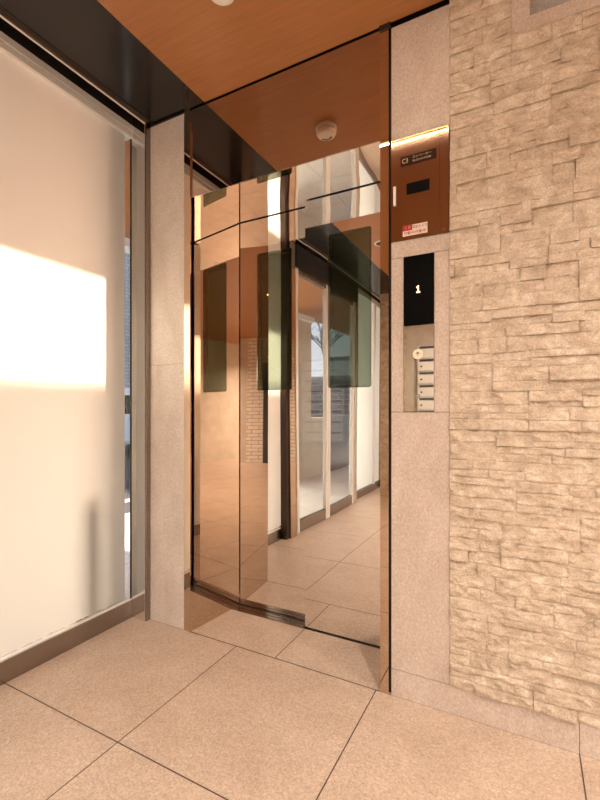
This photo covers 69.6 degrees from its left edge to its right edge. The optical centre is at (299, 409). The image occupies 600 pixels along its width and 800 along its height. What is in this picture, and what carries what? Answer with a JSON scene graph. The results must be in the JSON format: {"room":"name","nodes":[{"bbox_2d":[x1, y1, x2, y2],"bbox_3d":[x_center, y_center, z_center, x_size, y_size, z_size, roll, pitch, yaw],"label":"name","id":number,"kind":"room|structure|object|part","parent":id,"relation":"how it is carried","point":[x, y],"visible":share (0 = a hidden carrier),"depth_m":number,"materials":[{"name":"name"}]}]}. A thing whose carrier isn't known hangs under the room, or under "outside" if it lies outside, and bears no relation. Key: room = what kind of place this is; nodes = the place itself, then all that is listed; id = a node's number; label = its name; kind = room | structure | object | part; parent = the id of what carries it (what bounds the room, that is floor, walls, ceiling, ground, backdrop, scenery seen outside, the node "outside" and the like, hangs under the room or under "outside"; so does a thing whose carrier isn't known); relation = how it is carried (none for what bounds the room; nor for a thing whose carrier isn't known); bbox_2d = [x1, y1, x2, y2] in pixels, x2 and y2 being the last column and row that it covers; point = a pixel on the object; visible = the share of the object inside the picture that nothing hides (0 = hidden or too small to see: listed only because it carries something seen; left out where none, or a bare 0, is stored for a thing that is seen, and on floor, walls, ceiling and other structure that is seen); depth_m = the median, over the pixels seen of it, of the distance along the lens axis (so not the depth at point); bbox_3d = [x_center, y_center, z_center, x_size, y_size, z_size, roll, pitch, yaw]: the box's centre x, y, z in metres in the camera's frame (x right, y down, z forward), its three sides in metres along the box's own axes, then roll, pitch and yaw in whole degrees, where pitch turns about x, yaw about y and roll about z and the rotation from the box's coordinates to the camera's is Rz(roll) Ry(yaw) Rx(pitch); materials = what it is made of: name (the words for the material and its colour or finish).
{"room":"building entrance lobby","nodes":[
{"label":"building entrance lobby","id":0,"kind":"room"},
{"bbox_2d":[0,17,133,125],"bbox_3d":[-1.720,-1.512,0.628,0.172,0.096,3.700,0,0,28],"label":"trim","id":1,"kind":"structure","parent":0,"point":[6,28],"depth_m":1.89,"materials":[{"name":"black metal"}]},
{"bbox_2d":[0,0,203,123],"bbox_3d":[-1.465,-1.486,0.493,0.330,0.049,3.700,0,0,28],"label":"ceiling strip","id":2,"kind":"object","parent":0,"point":[85,32],"visible":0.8,"depth_m":1.76,"materials":[{"name":"black"}]},
{"bbox_2d":[97,0,442,101],"bbox_3d":[0.616,-1.485,-1.712,5.410,0.050,5.650,0,0,28],"label":"ceiling","id":3,"kind":"structure","parent":0,"point":[215,50],"depth_m":1.66,"materials":[{"name":"brown wood"}]},
{"bbox_2d":[212,0,233,5],"bbox_3d":[-0.268,-1.436,1.471,0.108,0.048,0.108,0,0,28],"label":"smoke detector","id":4,"kind":"object","parent":3,"relation":"attached to","point":[218,2],"visible":1,"depth_m":1.50,"materials":[{"name":"white plastic"}]},
{"bbox_2d":[198,22,393,105],"bbox_3d":[0.624,-1.620,-1.462,6.130,0.080,6.600,0,0,28],"label":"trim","id":5,"kind":"structure","parent":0,"point":[375,30],"depth_m":1.98,"materials":[{"name":"black metal"}]},
{"bbox_2d":[0,609,599,799],"bbox_3d":[0.469,1.104,-1.475,5.890,0.060,5.933,0,0,28],"label":"floor","id":6,"kind":"structure","parent":0,"point":[138,709],"depth_m":1.44,"materials":[{"name":"tile"}]},
{"bbox_2d":[148,0,599,759],"bbox_3d":[1.875,-0.243,1.173,5.883,2.634,0.673,0,0,28],"label":"wall","id":7,"kind":"structure","parent":0,"point":[495,490],"depth_m":1.46,"materials":[{"name":"beige stone"}]},
{"bbox_2d":[0,31,133,685],"bbox_3d":[-1.063,-0.195,1.904,0.060,2.537,0.770,0,0,28],"label":"window","id":8,"kind":"structure","parent":7,"relation":"in","point":[62,150],"depth_m":1.90,"materials":[{"name":"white glass"}]},
{"bbox_3d":[-1.069,1.030,1.907,0.045,0.088,0.770,0,0,28],"label":"sill","id":9,"kind":"part","parent":8,"relation":"part of","materials":[{"name":"brown metal"}]},
{"bbox_3d":[-1.063,-1.434,1.904,0.060,0.058,0.770,0,0,28],"label":"head frame","id":10,"kind":"part","parent":8,"relation":"part of","materials":[{"name":"silver metal"}]},
{"bbox_2d":[0,6,148,123],"bbox_3d":[-1.631,-1.472,0.564,0.029,0.036,3.670,0,0,28],"label":"trim","id":11,"kind":"structure","parent":7,"relation":"attached to","point":[3,12],"depth_m":1.81,"materials":[{"name":"brown metal"}]},
{"bbox_2d":[131,117,145,620],"bbox_3d":[-0.831,-0.220,2.229,0.111,2.587,0.022,0,0,28],"label":"trim","id":12,"kind":"structure","parent":7,"relation":"attached to","point":[138,142],"depth_m":2.21,"materials":[{"name":"silver metal"}]},
{"bbox_2d":[146,123,149,620],"bbox_3d":[-0.776,-0.193,2.206,0.006,2.534,0.027,0,0,28],"label":"trim","id":13,"kind":"structure","parent":7,"relation":"attached to","point":[147,124],"depth_m":2.20,"materials":[{"name":"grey metal"}]},
{"bbox_3d":[-0.661,-1.454,2.179,0.233,0.011,0.024,0,0,28],"label":"pillar trim","id":14,"kind":"part","parent":7,"relation":"part of","materials":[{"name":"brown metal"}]},
{"bbox_2d":[239,208,304,619],"bbox_3d":[-0.121,0.021,2.288,0.495,2.092,0.030,0,0,28],"label":"elevator door","id":15,"kind":"structure","parent":7,"relation":"in","point":[271,249],"depth_m":2.29,"materials":[{"name":"silver metal"}]},
{"bbox_2d":[184,22,392,694],"bbox_3d":[-0.031,-0.193,2.017,1.028,2.533,0.352,0,0,28],"label":"frame","id":16,"kind":"object","parent":7,"relation":"attached to","point":[318,126],"visible":0.91,"depth_m":2.03,"materials":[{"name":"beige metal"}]},
{"bbox_3d":[-0.098,-1.457,1.902,1.019,0.005,0.050,0,0,28],"label":"transom trim","id":17,"kind":"part","parent":16,"relation":"part of","materials":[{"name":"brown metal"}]},
{"bbox_3d":[0.357,-0.193,1.662,0.009,2.533,0.048,0,0,28],"label":"shadow gap trim","id":18,"kind":"part","parent":16,"relation":"part of","materials":[{"name":"black metal"}]},
{"bbox_2d":[232,604,379,648],"bbox_3d":[0.080,1.097,2.234,1.030,0.053,0.256,0,0,28],"label":"door sill","id":19,"kind":"structure","parent":7,"relation":"attached to","point":[300,623],"depth_m":2.22,"materials":[{"name":"brown metal"}]},
{"bbox_2d":[305,183,379,645],"bbox_3d":[0.240,0.021,2.041,0.462,2.092,0.046,0,0,28],"label":"elevator door","id":20,"kind":"structure","parent":7,"relation":"in","point":[342,230],"depth_m":2.04,"materials":[{"name":"silver metal"}]},
{"bbox_2d":[404,252,433,411],"bbox_3d":[0.435,-0.280,1.582,0.110,0.572,0.025,0,0,28],"label":"panel","id":21,"kind":"object","parent":7,"relation":"attached to","point":[418,269],"visible":1,"depth_m":1.58,"materials":[{"name":"silver"}]},
{"bbox_3d":[0.433,-0.152,1.578,0.110,0.316,0.003,0,0,28],"label":"steel plate","id":22,"kind":"part","parent":21,"relation":"part of","materials":[{"name":"beige"}]},
{"bbox_2d":[391,125,449,242],"bbox_3d":[0.441,-0.819,1.586,0.208,0.377,0.040,0,0,28],"label":"control box","id":23,"kind":"object","parent":7,"relation":"attached to","point":[420,162],"visible":1,"depth_m":1.57,"materials":[{"name":"brown metal"}]},
{"bbox_3d":[0.353,-0.797,1.613,0.010,0.072,0.007,0,0,28],"label":"handle","id":24,"kind":"part","parent":23,"relation":"part of","materials":[{"name":"white plastic"}]},
{"bbox_3d":[0.396,-0.670,1.593,0.034,0.019,0.001,0,0,28],"label":"sticker panel","id":25,"kind":"part","parent":23,"relation":"part of","materials":[{"name":"red"}]},
{"bbox_3d":[0.513,-0.819,1.534,0.031,0.377,0.002,0,0,28],"label":"plate","id":26,"kind":"part","parent":23,"relation":"part of","materials":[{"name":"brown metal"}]},
{"bbox_3d":[0.444,-0.311,1.591,0.210,0.636,0.028,0,0,28],"label":"stone panel","id":27,"kind":"part","parent":7,"relation":"part of","materials":[{"name":"beige stone"}]},
{"bbox_3d":[0.444,0.490,1.591,0.210,0.963,0.028,0,0,28],"label":"stone panel","id":28,"kind":"part","parent":7,"relation":"part of","materials":[{"name":"beige stone"}]},
{"bbox_3d":[0.444,-1.223,1.591,0.210,0.430,0.028,0,0,28],"label":"stone panel","id":29,"kind":"part","parent":7,"relation":"part of","materials":[{"name":"beige stone"}]},
{"bbox_3d":[2.321,1.024,0.597,4.457,0.100,0.029,0,0,28],"label":"baseboard","id":30,"kind":"part","parent":7,"relation":"part of","materials":[{"name":"stone"}]},
{"bbox_3d":[-2.096,-0.243,-1.395,1.500,2.634,0.272,0,0,28],"label":"wall","id":31,"kind":"structure","parent":0,"visible":0},
{"bbox_2d":[125,140,129,238],"bbox_3d":[-2.449,-1.535,0.731,1.288,0.130,9.000,0,0,28],"label":"canopy","id":32,"kind":"object","parent":31,"relation":"attached to","point":[127,143],"depth_m":2.88,"materials":[{"name":"brown wood"}]},
{"bbox_2d":[125,237,129,253],"bbox_3d":[-2.370,-1.435,2.149,0.140,0.069,6.420,0,0,28],"label":"beam","id":33,"kind":"structure","parent":32,"relation":"attached to","point":[127,241],"depth_m":3.71,"materials":[{"name":"white metal"}]},
{"label":"outside","id":34,"kind":"structure","parent":0,"visible":0},
{"bbox_2d":[0,513,150,657],"bbox_3d":[-2.449,1.105,1.297,1.858,0.058,18.000,0,0,28],"label":"paving","id":35,"kind":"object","parent":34,"point":[127,515],"depth_m":3.11,"materials":[{"name":"grey concrete"}]},
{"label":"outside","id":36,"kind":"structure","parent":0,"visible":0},
{"bbox_2d":[125,444,129,513],"bbox_3d":[-7.353,1.124,5.025,10.300,0.060,26.000,0,0,28],"label":"road","id":37,"kind":"structure","parent":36,"point":[127,446],"depth_m":7.10,"materials":[{"name":"grey asphalt"}]},
{"bbox_2d":[125,253,129,387],"bbox_3d":[-8.652,-3.791,15.896,5.930,9.770,12.100,0,0,28],"label":"building","id":38,"kind":"structure","parent":37,"relation":"on","point":[127,256],"depth_m":14.86,"materials":[{"name":"grey tile"}]},
{"bbox_2d":[125,388,129,443],"bbox_3d":[-4.516,0.253,11.305,1.578,1.677,3.396,0,0,28],"label":"van","id":39,"kind":"object","parent":37,"relation":"on","point":[127,390],"visible":0.02,"depth_m":10.43,"materials":[{"name":"white paint"}]}
]}

